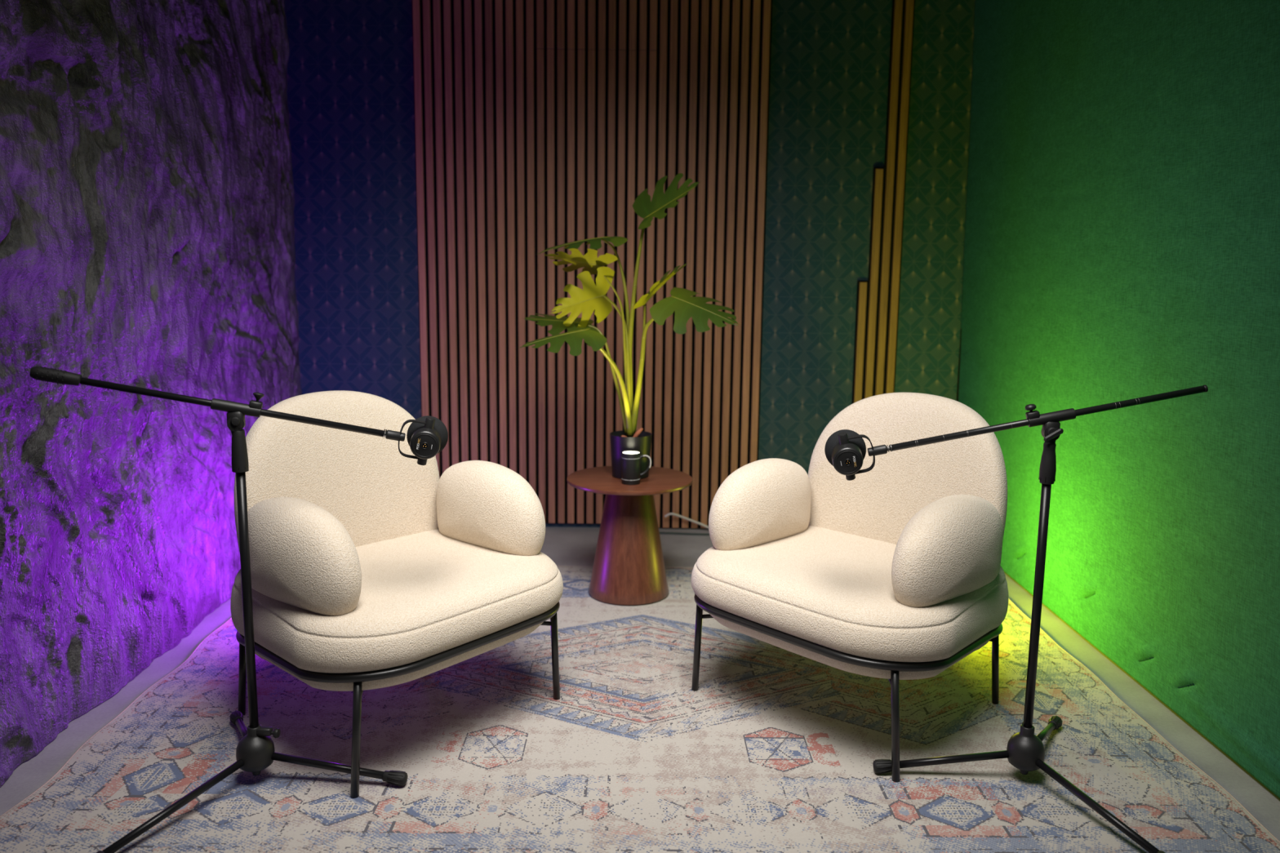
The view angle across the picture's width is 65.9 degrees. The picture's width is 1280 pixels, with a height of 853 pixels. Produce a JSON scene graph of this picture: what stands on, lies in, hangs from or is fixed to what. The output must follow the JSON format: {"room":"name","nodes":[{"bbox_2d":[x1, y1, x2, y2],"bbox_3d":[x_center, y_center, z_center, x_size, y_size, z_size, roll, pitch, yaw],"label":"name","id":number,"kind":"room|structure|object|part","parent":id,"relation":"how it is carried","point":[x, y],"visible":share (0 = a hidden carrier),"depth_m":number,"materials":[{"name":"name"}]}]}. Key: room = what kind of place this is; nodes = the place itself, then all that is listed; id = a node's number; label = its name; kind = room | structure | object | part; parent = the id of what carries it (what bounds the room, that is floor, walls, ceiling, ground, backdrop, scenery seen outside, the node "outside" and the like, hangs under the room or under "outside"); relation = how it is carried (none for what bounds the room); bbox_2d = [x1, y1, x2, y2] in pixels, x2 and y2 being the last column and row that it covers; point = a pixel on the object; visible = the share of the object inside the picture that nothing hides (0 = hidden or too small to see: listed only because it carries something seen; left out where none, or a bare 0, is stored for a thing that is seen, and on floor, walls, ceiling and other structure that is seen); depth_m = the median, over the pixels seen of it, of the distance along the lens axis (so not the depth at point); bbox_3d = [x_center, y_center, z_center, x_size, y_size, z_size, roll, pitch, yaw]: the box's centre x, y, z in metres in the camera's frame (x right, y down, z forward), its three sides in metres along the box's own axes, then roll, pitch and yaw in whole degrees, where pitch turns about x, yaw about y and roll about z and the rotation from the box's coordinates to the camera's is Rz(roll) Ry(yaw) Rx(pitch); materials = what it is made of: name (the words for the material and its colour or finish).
{"room":"studio","nodes":[
{"label":"studio","id":0,"kind":"room"},
{"bbox_2d":[0,0,302,786],"bbox_3d":[-1.546,-0.586,2.191,0.155,2.942,4.929,1,9,0],"label":"wall","id":1,"kind":"structure","parent":0,"point":[147,197],"depth_m":2.93,"materials":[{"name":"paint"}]},
{"bbox_2d":[284,0,975,528],"bbox_3d":[-0.023,-0.962,4.662,3.500,2.950,0.060,1,9,0],"label":"wall","id":2,"kind":"structure","parent":0,"point":[350,90],"depth_m":4.62,"materials":[{"name":"paper"}]},
{"bbox_2d":[411,0,537,496],"bbox_3d":[-0.763,-0.964,4.612,0.558,2.908,0.021,1,9,0],"label":"wall panel","id":3,"kind":"object","parent":2,"relation":"attached to","point":[474,70],"visible":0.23,"depth_m":4.61,"materials":[{"name":"brown wood"}]},
{"bbox_2d":[535,0,658,524],"bbox_3d":[-0.204,-0.958,4.616,0.558,2.908,0.021,1,9,0],"label":"wall panel","id":4,"kind":"object","parent":2,"relation":"attached to","point":[597,60],"visible":0.87,"depth_m":4.59,"materials":[{"name":"brown wood"}]},
{"bbox_2d":[653,0,772,528],"bbox_3d":[0.332,-0.944,4.621,0.512,2.926,0.021,1,9,0],"label":"wall panel","id":5,"kind":"object","parent":2,"relation":"attached to","point":[714,72],"visible":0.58,"depth_m":4.62,"materials":[{"name":"brown wood"}]},
{"bbox_2d":[851,0,915,404],"bbox_3d":[1.133,-0.939,4.626,0.202,2.934,0.021,1,9,0],"label":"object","id":6,"kind":"object","parent":2,"relation":"attached to","point":[877,298],"visible":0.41,"depth_m":4.63,"materials":[{"name":"gold metal"}]},
{"bbox_2d":[955,328,961,401],"bbox_3d":[1.562,-0.925,4.638,0.050,2.920,0.014,1,9,0],"label":"trim","id":7,"kind":"structure","parent":2,"relation":"attached to","point":[958,373],"depth_m":4.74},
{"bbox_2d":[0,527,1279,841],"bbox_3d":[-0.025,0.945,2.075,4.000,0.001,6.200,1,9,0],"label":"floor","id":8,"kind":"structure","parent":0,"point":[566,546],"depth_m":2.96,"materials":[{"name":"grey concrete"}]},
{"bbox_2d":[0,565,1279,852],"bbox_3d":[-0.016,0.771,3.139,2.919,0.007,2.174,1,9,0],"label":"rug","id":9,"kind":"object","parent":8,"relation":"on","point":[775,749],"visible":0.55,"depth_m":2.53,"materials":[{"name":"fabric"}]},
{"bbox_2d":[29,366,408,852],"bbox_3d":[-1.007,0.357,2.379,0.726,1.028,0.594,-5,11,-33],"label":"microphone stand","id":10,"kind":"object","parent":9,"relation":"on","point":[255,752],"visible":1,"depth_m":2.33,"materials":[{"name":"black metal"}]},
{"bbox_3d":[-1.280,-0.110,2.166,0.100,0.045,0.032,-2,9,-17],"label":"handle","id":11,"kind":"part","parent":10,"relation":"part of","materials":[{"name":"black rubber"}]},
{"bbox_3d":[-1.053,0.861,2.211,0.018,0.070,0.423,5,10,27],"label":"leg","id":12,"kind":"part","parent":10,"relation":"part of","materials":[{"name":"black metal"}]},
{"bbox_3d":[-0.972,-0.051,2.268,0.738,0.178,0.016,-2,9,-17],"label":"boom arm","id":13,"kind":"part","parent":10,"relation":"part of"},
{"bbox_3d":[-1.037,0.801,2.588,0.018,0.070,0.331,-4,10,-29],"label":"leg","id":14,"kind":"part","parent":10,"relation":"part of","materials":[{"name":"black metal"}]},
{"bbox_3d":[-0.884,-0.068,2.292,0.024,0.023,0.025,1,9,0],"label":"locking knob","id":15,"kind":"part","parent":10,"relation":"part of","materials":[{"name":"black plastic"}]},
{"bbox_3d":[-0.742,0.832,2.412,0.340,0.070,0.018,1,9,3],"label":"leg","id":16,"kind":"part","parent":10,"relation":"part of","materials":[{"name":"black metal"}]},
{"bbox_2d":[385,415,448,465],"bbox_3d":[-0.548,0.032,2.442,0.138,0.121,0.139,1,9,0],"label":"microphone","id":17,"kind":"object","parent":10,"relation":"attached to","point":[427,436],"visible":1,"depth_m":2.39,"materials":[{"name":"black plastic"}]},
{"bbox_3d":[-0.534,0.078,2.428,0.029,0.034,0.023,3,9,16],"label":"pivot knob","id":18,"kind":"part","parent":17,"relation":"part of","materials":[{"name":"black plastic"}]},
{"bbox_2d":[422,443,427,448],"bbox_3d":[-0.518,0.046,2.380,0.014,0.014,0.002,-1,9,-8],"label":"socket","id":19,"kind":"object","parent":17,"relation":"attached to","point":[424,445],"depth_m":2.38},
{"bbox_3d":[-0.513,-0.006,2.409,0.029,0.034,0.023,3,9,16],"label":"pivot knob","id":20,"kind":"part","parent":17,"relation":"part of","materials":[{"name":"black plastic"}]},
{"bbox_2d":[230,390,563,797],"bbox_3d":[-0.685,0.372,2.742,0.763,0.892,0.834,8,11,38],"label":"armchair","id":21,"kind":"object","parent":9,"relation":"on","point":[371,569],"visible":0.97,"depth_m":2.64,"materials":[{"name":"beige fabric"}]},
{"bbox_3d":[-1.113,0.691,2.765,0.036,0.244,0.020,-1,9,-12],"label":"leg","id":22,"kind":"part","parent":21,"relation":"part of","materials":[{"name":"black metal"}]},
{"bbox_3d":[-0.846,0.313,2.449,0.429,0.267,0.172,8,11,38],"label":"armrest","id":23,"kind":"part","parent":21,"relation":"part of","materials":[{"name":"beige fabric"}]},
{"bbox_3d":[-0.893,0.175,2.878,0.193,0.552,0.669,8,11,38],"label":"backrest","id":24,"kind":"part","parent":21,"relation":"part of","materials":[{"name":"beige fabric"}]},
{"bbox_3d":[-0.674,0.737,2.345,0.038,0.296,0.019,-7,12,-39],"label":"leg","id":25,"kind":"part","parent":21,"relation":"part of","materials":[{"name":"black metal"}]},
{"bbox_2d":[230,528,563,673],"bbox_3d":[-0.687,0.469,2.758,0.763,0.200,0.834,8,11,38],"label":"seat cushion","id":26,"kind":"object","parent":21,"relation":"on","point":[430,601],"depth_m":2.51,"materials":[{"name":"beige fabric"}]},
{"bbox_3d":[-0.450,0.239,2.946,0.429,0.267,0.172,8,11,38],"label":"armrest","id":27,"kind":"part","parent":21,"relation":"part of","materials":[{"name":"beige fabric"}]},
{"bbox_3d":[-0.248,0.657,2.879,0.019,0.296,0.038,5,10,25],"label":"leg","id":28,"kind":"part","parent":21,"relation":"part of","materials":[{"name":"black metal"}]},
{"bbox_2d":[566,466,693,605],"bbox_3d":[-0.042,0.423,3.830,0.483,0.461,0.483,1,9,0],"label":"side table","id":29,"kind":"object","parent":9,"relation":"on","point":[628,569],"visible":0.88,"depth_m":3.73,"materials":[{"name":"red wood"}]},
{"bbox_2d":[520,173,739,479],"bbox_3d":[-0.043,-0.362,3.657,0.804,1.144,0.593,1,9,0],"label":"monstera","id":30,"kind":"object","parent":29,"relation":"on","point":[593,296],"visible":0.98,"depth_m":3.67,"materials":[{"name":"plant"}]},
{"bbox_2d":[609,430,652,479],"bbox_3d":[-0.036,0.109,3.810,0.163,0.166,0.163,1,9,0],"label":"pot","id":31,"kind":"object","parent":29,"relation":"on","point":[621,441],"depth_m":3.76,"materials":[{"name":"black ceramic"}]},
{"bbox_2d":[621,450,651,484],"bbox_3d":[-0.013,0.154,3.682,0.111,0.118,0.070,1,9,0],"label":"mug","id":32,"kind":"object","parent":29,"relation":"on","point":[631,474],"visible":1,"depth_m":3.66,"materials":[{"name":"black ceramic"}]},
{"bbox_2d":[622,451,639,453],"bbox_3d":[-0.033,0.099,3.673,0.061,0.003,0.061,-2,9,-14],"label":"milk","id":33,"kind":"object","parent":32,"relation":"attached to","point":[624,452],"depth_m":3.68,"materials":[{"name":"white liquid"}]},
{"bbox_3d":[0.019,0.146,3.691,0.044,0.082,0.012,-1,9,-9],"label":"handle","id":34,"kind":"part","parent":32,"relation":"part of","materials":[{"name":"black ceramic"}]},
{"bbox_2d":[690,392,1008,782],"bbox_3d":[0.621,0.370,2.845,0.763,0.892,0.834,-7,12,-42],"label":"armchair","id":35,"kind":"object","parent":9,"relation":"on","point":[894,572],"visible":1,"depth_m":2.74,"materials":[{"name":"beige fabric"}]},
{"bbox_3d":[0.172,0.650,2.951,0.019,0.296,0.038,-4,10,-29],"label":"leg","id":36,"kind":"part","parent":35,"relation":"part of","materials":[{"name":"black metal"}]},
{"bbox_3d":[0.374,0.235,3.032,0.429,0.267,0.172,-7,12,-42],"label":"armrest","id":37,"kind":"part","parent":35,"relation":"part of","materials":[{"name":"beige fabric"}]},
{"bbox_2d":[690,525,1008,662],"bbox_3d":[0.620,0.468,2.860,0.763,0.200,0.834,-7,12,-42],"label":"seat cushion","id":38,"kind":"object","parent":35,"relation":"on","point":[819,593],"depth_m":2.62,"materials":[{"name":"beige fabric"}]},
{"bbox_3d":[0.633,0.736,2.447,0.038,0.296,0.019,7,11,35],"label":"leg","id":39,"kind":"part","parent":35,"relation":"part of","materials":[{"name":"black metal"}]},
{"bbox_3d":[0.822,0.177,2.995,0.193,0.552,0.669,-7,12,-42],"label":"backrest","id":40,"kind":"part","parent":35,"relation":"part of","materials":[{"name":"beige fabric"}]},
{"bbox_3d":[0.802,0.314,2.563,0.429,0.267,0.172,-7,12,-42],"label":"armrest","id":41,"kind":"part","parent":35,"relation":"part of","materials":[{"name":"beige fabric"}]},
{"bbox_3d":[1.042,0.695,2.897,0.036,0.244,0.020,2,9,8],"label":"leg","id":42,"kind":"part","parent":35,"relation":"part of","materials":[{"name":"black metal"}]},
{"bbox_2d":[872,384,1208,852],"bbox_3d":[1.005,0.409,2.281,0.647,1.003,0.645,-3,10,-23],"label":"microphone stand","id":43,"kind":"object","parent":9,"relation":"on","point":[1025,750],"visible":1,"depth_m":2.37,"materials":[{"name":"black metal"}]},
{"bbox_2d":[824,429,887,480],"bbox_3d":[0.529,0.069,2.428,0.140,0.120,0.140,1,9,0],"label":"microphone","id":44,"kind":"object","parent":43,"relation":"attached to","point":[845,450],"visible":1,"depth_m":2.38,"materials":[{"name":"black plastic"}]},
{"bbox_3d":[0.493,0.031,2.392,0.030,0.035,0.023,-4,10,-28],"label":"pivot knob","id":45,"kind":"part","parent":44,"relation":"part of","materials":[{"name":"black plastic"}]},
{"bbox_2d":[844,459,850,465],"bbox_3d":[0.498,0.086,2.366,0.014,0.013,0.003,2,9,7],"label":"socket","id":46,"kind":"object","parent":44,"relation":"attached to","point":[847,462],"depth_m":2.37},
{"bbox_3d":[0.514,0.114,2.417,0.029,0.034,0.026,1,9,0],"label":"pivot knob","id":47,"kind":"part","parent":44,"relation":"part of","materials":[{"name":"black plastic"}]},
{"bbox_3d":[0.764,0.839,2.482,0.340,0.070,0.018,1,9,4],"label":"leg","id":48,"kind":"part","parent":43,"relation":"part of","materials":[{"name":"black metal"}]},
{"bbox_3d":[0.925,-0.043,2.341,0.025,0.020,0.025,1,9,0],"label":"locking knob","id":49,"kind":"part","parent":43,"relation":"part of","materials":[{"name":"black plastic"}]},
{"bbox_3d":[1.071,0.819,2.625,0.018,0.070,0.328,7,11,34],"label":"leg","id":50,"kind":"part","parent":43,"relation":"part of","materials":[{"name":"black metal"}]},
{"bbox_3d":[0.959,-0.018,2.341,0.714,0.178,0.016,2,9,6],"label":"boom arm","id":51,"kind":"part","parent":43,"relation":"part of"},
{"bbox_3d":[1.054,0.878,2.256,0.018,0.070,0.411,-3,10,-23],"label":"leg","id":52,"kind":"part","parent":43,"relation":"part of","materials":[{"name":"black metal"}]},
{"bbox_2d":[659,532,709,535],"bbox_3d":[0.461,0.518,4.752,0.800,0.009,0.032,1,9,0],"label":"cable","id":53,"kind":"object","parent":8,"relation":"on","point":[673,533],"visible":0.43,"depth_m":4.74,"materials":[{"name":"black plastic"}]},
{"bbox_2d":[664,512,708,528],"bbox_3d":[0.490,0.468,4.795,0.743,0.095,0.023,1,9,0],"label":"cable","id":54,"kind":"object","parent":8,"relation":"on","point":[669,513],"visible":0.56,"depth_m":4.79,"materials":[{"name":"white plastic"}]},
{"bbox_2d":[958,0,1279,798],"bbox_3d":[1.555,-0.558,2.210,0.085,2.938,4.926,1,9,0],"label":"wall","id":55,"kind":"structure","parent":0,"point":[1122,239],"depth_m":3.02,"materials":[{"name":"green paint"}]}
]}

